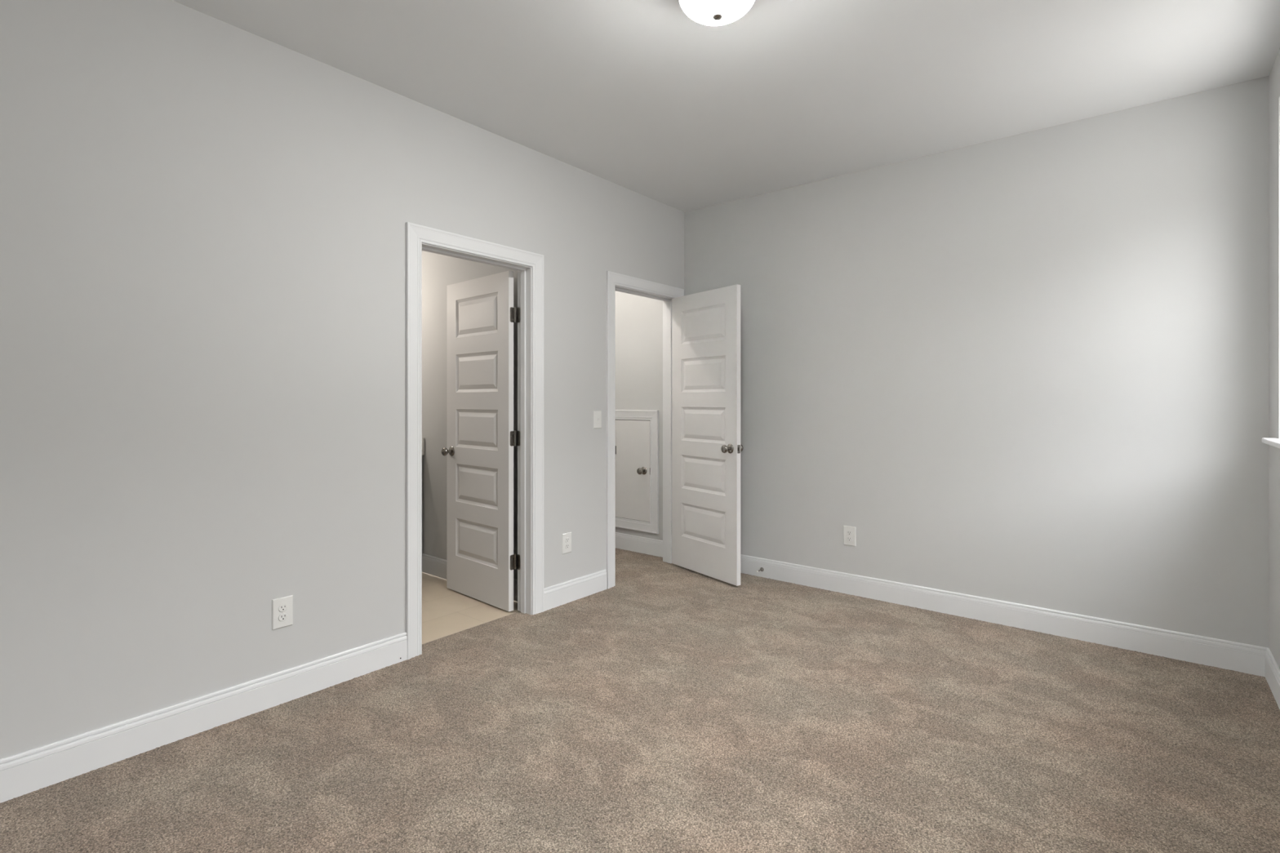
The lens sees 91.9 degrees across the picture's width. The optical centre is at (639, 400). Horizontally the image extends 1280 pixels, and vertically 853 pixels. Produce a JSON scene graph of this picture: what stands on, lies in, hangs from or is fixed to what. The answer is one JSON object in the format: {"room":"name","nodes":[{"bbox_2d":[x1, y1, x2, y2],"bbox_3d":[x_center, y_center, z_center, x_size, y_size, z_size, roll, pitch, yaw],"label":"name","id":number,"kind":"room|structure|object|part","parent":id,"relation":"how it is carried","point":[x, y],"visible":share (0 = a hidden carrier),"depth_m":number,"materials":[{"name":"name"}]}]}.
{"room":"empty bedroom","nodes":[
{"label":"empty bedroom","id":0,"kind":"room"},
{"bbox_2d":[0,0,684,759],"bbox_3d":[-1.177,-0.112,3.076,0.120,2.743,4.700,0,0,39],"label":"wall","id":1,"kind":"structure","parent":0,"point":[203,217],"depth_m":2.40,"materials":[{"name":"grey paint"}]},
{"bbox_2d":[271,595,293,630],"bbox_3d":[-1.491,0.884,2.586,0.009,0.125,0.080,0,0,39],"label":"electrical outlet","id":2,"kind":"object","parent":1,"relation":"attached to","point":[282,607],"visible":1,"depth_m":2.58,"materials":[{"name":"white plastic"}]},
{"bbox_2d":[278,613,287,621],"bbox_3d":[-1.489,0.903,2.585,0.003,0.029,0.034,0,0,39],"label":"receptacle","id":3,"kind":"object","parent":2,"relation":"attached to","point":[282,616],"depth_m":2.58,"materials":[{"name":"white plastic"}]},
{"bbox_2d":[278,604,287,612],"bbox_3d":[-1.489,0.864,2.585,0.003,0.029,0.034,0,0,39],"label":"receptacle","id":4,"kind":"object","parent":2,"relation":"attached to","point":[282,607],"depth_m":2.58,"materials":[{"name":"white plastic"}]},
{"bbox_2d":[0,568,606,803],"bbox_3d":[-1.415,1.194,2.676,0.014,0.132,3.779,0,0,39],"label":"baseboard","id":5,"kind":"structure","parent":1,"relation":"attached to","point":[21,774],"depth_m":2.35,"materials":[{"name":"white wood"}]},
{"bbox_2d":[405,222,543,659],"bbox_3d":[-0.911,0.195,3.405,0.157,2.130,0.886,0,0,39],"label":"door frame","id":6,"kind":"structure","parent":1,"relation":"attached to","point":[529,265],"depth_m":3.57,"materials":[{"name":"white wood"}]},
{"bbox_2d":[441,271,519,612],"bbox_3d":[-1.016,0.241,3.926,0.748,2.030,0.173,0,0,43],"label":"door","id":7,"kind":"structure","parent":1,"relation":"in","point":[481,313],"depth_m":3.88,"materials":[{"name":"white wood"}]},
{"bbox_3d":[-1.272,0.335,4.090,0.065,0.065,0.069,0,0,43],"label":"knob","id":8,"kind":"part","parent":7,"relation":"part of","materials":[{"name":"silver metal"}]},
{"bbox_2d":[561,532,571,554],"bbox_3d":[-0.455,0.889,3.867,0.009,0.125,0.080,0,0,39],"label":"electrical outlet","id":9,"kind":"object","parent":1,"relation":"attached to","point":[566,537],"visible":1,"depth_m":3.86,"materials":[{"name":"white plastic"}]},
{"bbox_2d":[593,410,601,428],"bbox_3d":[-0.277,0.123,4.082,0.015,0.117,0.075,0,0,39],"label":"light switch","id":10,"kind":"object","parent":1,"relation":"attached to","point":[597,414],"visible":1,"depth_m":4.08,"materials":[{"name":"white plastic"}]},
{"bbox_2d":[606,271,684,588],"bbox_3d":[0.005,0.195,4.538,0.157,2.130,0.886,0,0,39],"label":"door frame","id":11,"kind":"structure","parent":1,"relation":"attached to","point":[616,282],"depth_m":4.25,"materials":[{"name":"white wood"}]},
{"bbox_2d":[671,284,742,586],"bbox_3d":[0.459,0.231,4.474,0.173,2.026,0.755,0,0,-34],"label":"door","id":12,"kind":"structure","parent":1,"relation":"in","point":[707,447],"depth_m":4.41,"materials":[{"name":"white wood"}]},
{"bbox_3d":[0.586,0.326,4.193,0.069,0.065,0.065,0,0,-35],"label":"knob","id":13,"kind":"part","parent":12,"relation":"part of","materials":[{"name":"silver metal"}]},
{"bbox_2d":[422,250,517,579],"bbox_3d":[-1.359,-0.112,4.458,1.900,2.743,0.120,0,0,39],"label":"wall","id":14,"kind":"structure","parent":0,"point":[439,271],"depth_m":4.45,"materials":[{"name":"grey paint"}]},
{"bbox_2d":[422,437,424,451],"bbox_3d":[-2.220,0.323,4.240,0.586,0.100,1.299,0,0,39],"label":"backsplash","id":15,"kind":"structure","parent":14,"relation":"attached to","point":[423,438],"depth_m":4.55,"materials":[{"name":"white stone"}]},
{"bbox_2d":[422,553,517,601],"bbox_3d":[-1.133,1.194,4.189,1.210,0.132,0.014,0,0,39],"label":"baseboard","id":16,"kind":"structure","parent":14,"relation":"attached to","point":[431,565],"depth_m":4.45,"materials":[{"name":"white wood"}]},
{"bbox_2d":[0,548,1279,852],"bbox_3d":[-0.655,1.265,2.654,5.263,0.014,4.700,0,0,39],"label":"floor","id":17,"kind":"structure","parent":0,"point":[668,708],"depth_m":2.25,"materials":[{"name":"beige carpet"}]},
{"bbox_2d":[422,437,424,555],"bbox_3d":[-2.213,0.769,4.234,0.609,0.992,1.299,0,0,39],"label":"bathroom vanity","id":18,"kind":"object","parent":17,"relation":"on","point":[423,438],"visible":0.09,"depth_m":4.57,"materials":[{"name":"grey paint"}]},
{"bbox_2d":[172,0,1279,212],"bbox_3d":[-0.589,-1.533,2.600,5.433,0.100,4.940,0,0,39],"label":"ceiling","id":19,"kind":"structure","parent":0,"point":[646,98],"depth_m":2.74,"materials":[{"name":"white paint"}]},
{"bbox_2d":[678,0,755,25],"bbox_3d":[0.268,-1.402,2.143,0.300,0.162,0.300,0,0,39],"label":"ceiling light","id":20,"kind":"object","parent":19,"relation":"attached to","point":[708,12],"visible":1,"depth_m":2.13,"materials":[{"name":"white glass"}]},
{"bbox_2d":[615,75,1268,648],"bbox_3d":[1.152,-0.112,4.292,4.853,2.743,0.120,0,0,39],"label":"wall","id":21,"kind":"structure","parent":0,"point":[1029,368],"depth_m":3.43,"materials":[{"name":"grey paint"}]},
{"bbox_2d":[615,419,649,522],"bbox_3d":[-0.203,0.579,5.261,0.688,0.838,0.076,0,0,39],"label":"door","id":22,"kind":"structure","parent":21,"relation":"in","point":[632,436],"depth_m":5.19,"materials":[{"name":"white wood"}]},
{"bbox_3d":[0.011,0.577,5.084,0.065,0.065,0.069,0,0,39],"label":"knob","id":23,"kind":"part","parent":22,"relation":"part of","materials":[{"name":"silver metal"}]},
{"bbox_2d":[615,409,658,534],"bbox_3d":[-0.185,0.579,5.284,0.851,1.002,0.018,0,0,39],"label":"door frame","id":24,"kind":"structure","parent":21,"relation":"attached to","point":[652,526],"depth_m":5.05,"materials":[{"name":"white wood"}]},
{"bbox_2d":[615,532,662,557],"bbox_3d":[-0.631,1.194,4.801,1.200,0.132,1.330,0,0,39],"label":"baseboard","id":25,"kind":"structure","parent":21,"relation":"attached to","point":[645,545],"depth_m":5.13,"materials":[{"name":"white wood"}]},
{"bbox_2d":[843,525,855,546],"bbox_3d":[1.365,0.881,4.037,0.080,0.125,0.009,0,0,39],"label":"electrical outlet","id":26,"kind":"object","parent":21,"relation":"attached to","point":[849,532],"visible":1,"depth_m":4.03,"materials":[{"name":"white plastic"}]},
{"bbox_2d":[846,536,852,541],"bbox_3d":[1.364,0.900,4.035,0.034,0.029,0.003,0,0,39],"label":"receptacle","id":27,"kind":"object","parent":26,"relation":"attached to","point":[848,538],"depth_m":4.03,"materials":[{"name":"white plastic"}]},
{"bbox_2d":[846,530,852,535],"bbox_3d":[1.364,0.861,4.035,0.034,0.029,0.003,0,0,39],"label":"receptacle","id":28,"kind":"object","parent":26,"relation":"attached to","point":[848,532],"depth_m":4.03,"materials":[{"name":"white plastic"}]},
{"bbox_2d":[740,554,1267,676],"bbox_3d":[1.604,1.194,3.841,3.243,0.132,0.014,0,0,39],"label":"baseboard","id":29,"kind":"structure","parent":21,"relation":"attached to","point":[1201,650],"depth_m":3.39,"materials":[{"name":"white wood"}]},
{"bbox_2d":[1268,48,1279,668],"bbox_3d":[1.457,-0.112,0.946,0.170,2.743,4.700,0,0,39],"label":"wall","id":30,"kind":"structure","parent":0,"point":[1274,75],"depth_m":2.72,"materials":[{"name":"grey paint"}]},
{"bbox_2d":[1262,437,1279,448],"bbox_3d":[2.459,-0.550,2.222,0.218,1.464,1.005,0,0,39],"label":"window sill","id":31,"kind":"structure","parent":30,"relation":"in","point":[1275,442],"depth_m":2.50,"materials":[{"name":"white wood"}]},
{"bbox_2d":[1265,648,1279,709],"bbox_3d":[1.386,1.194,1.003,0.014,0.132,4.700,0,0,39],"label":"baseboard","id":32,"kind":"structure","parent":30,"relation":"attached to","point":[1272,668],"depth_m":2.67,"materials":[{"name":"white wood"}]}
]}

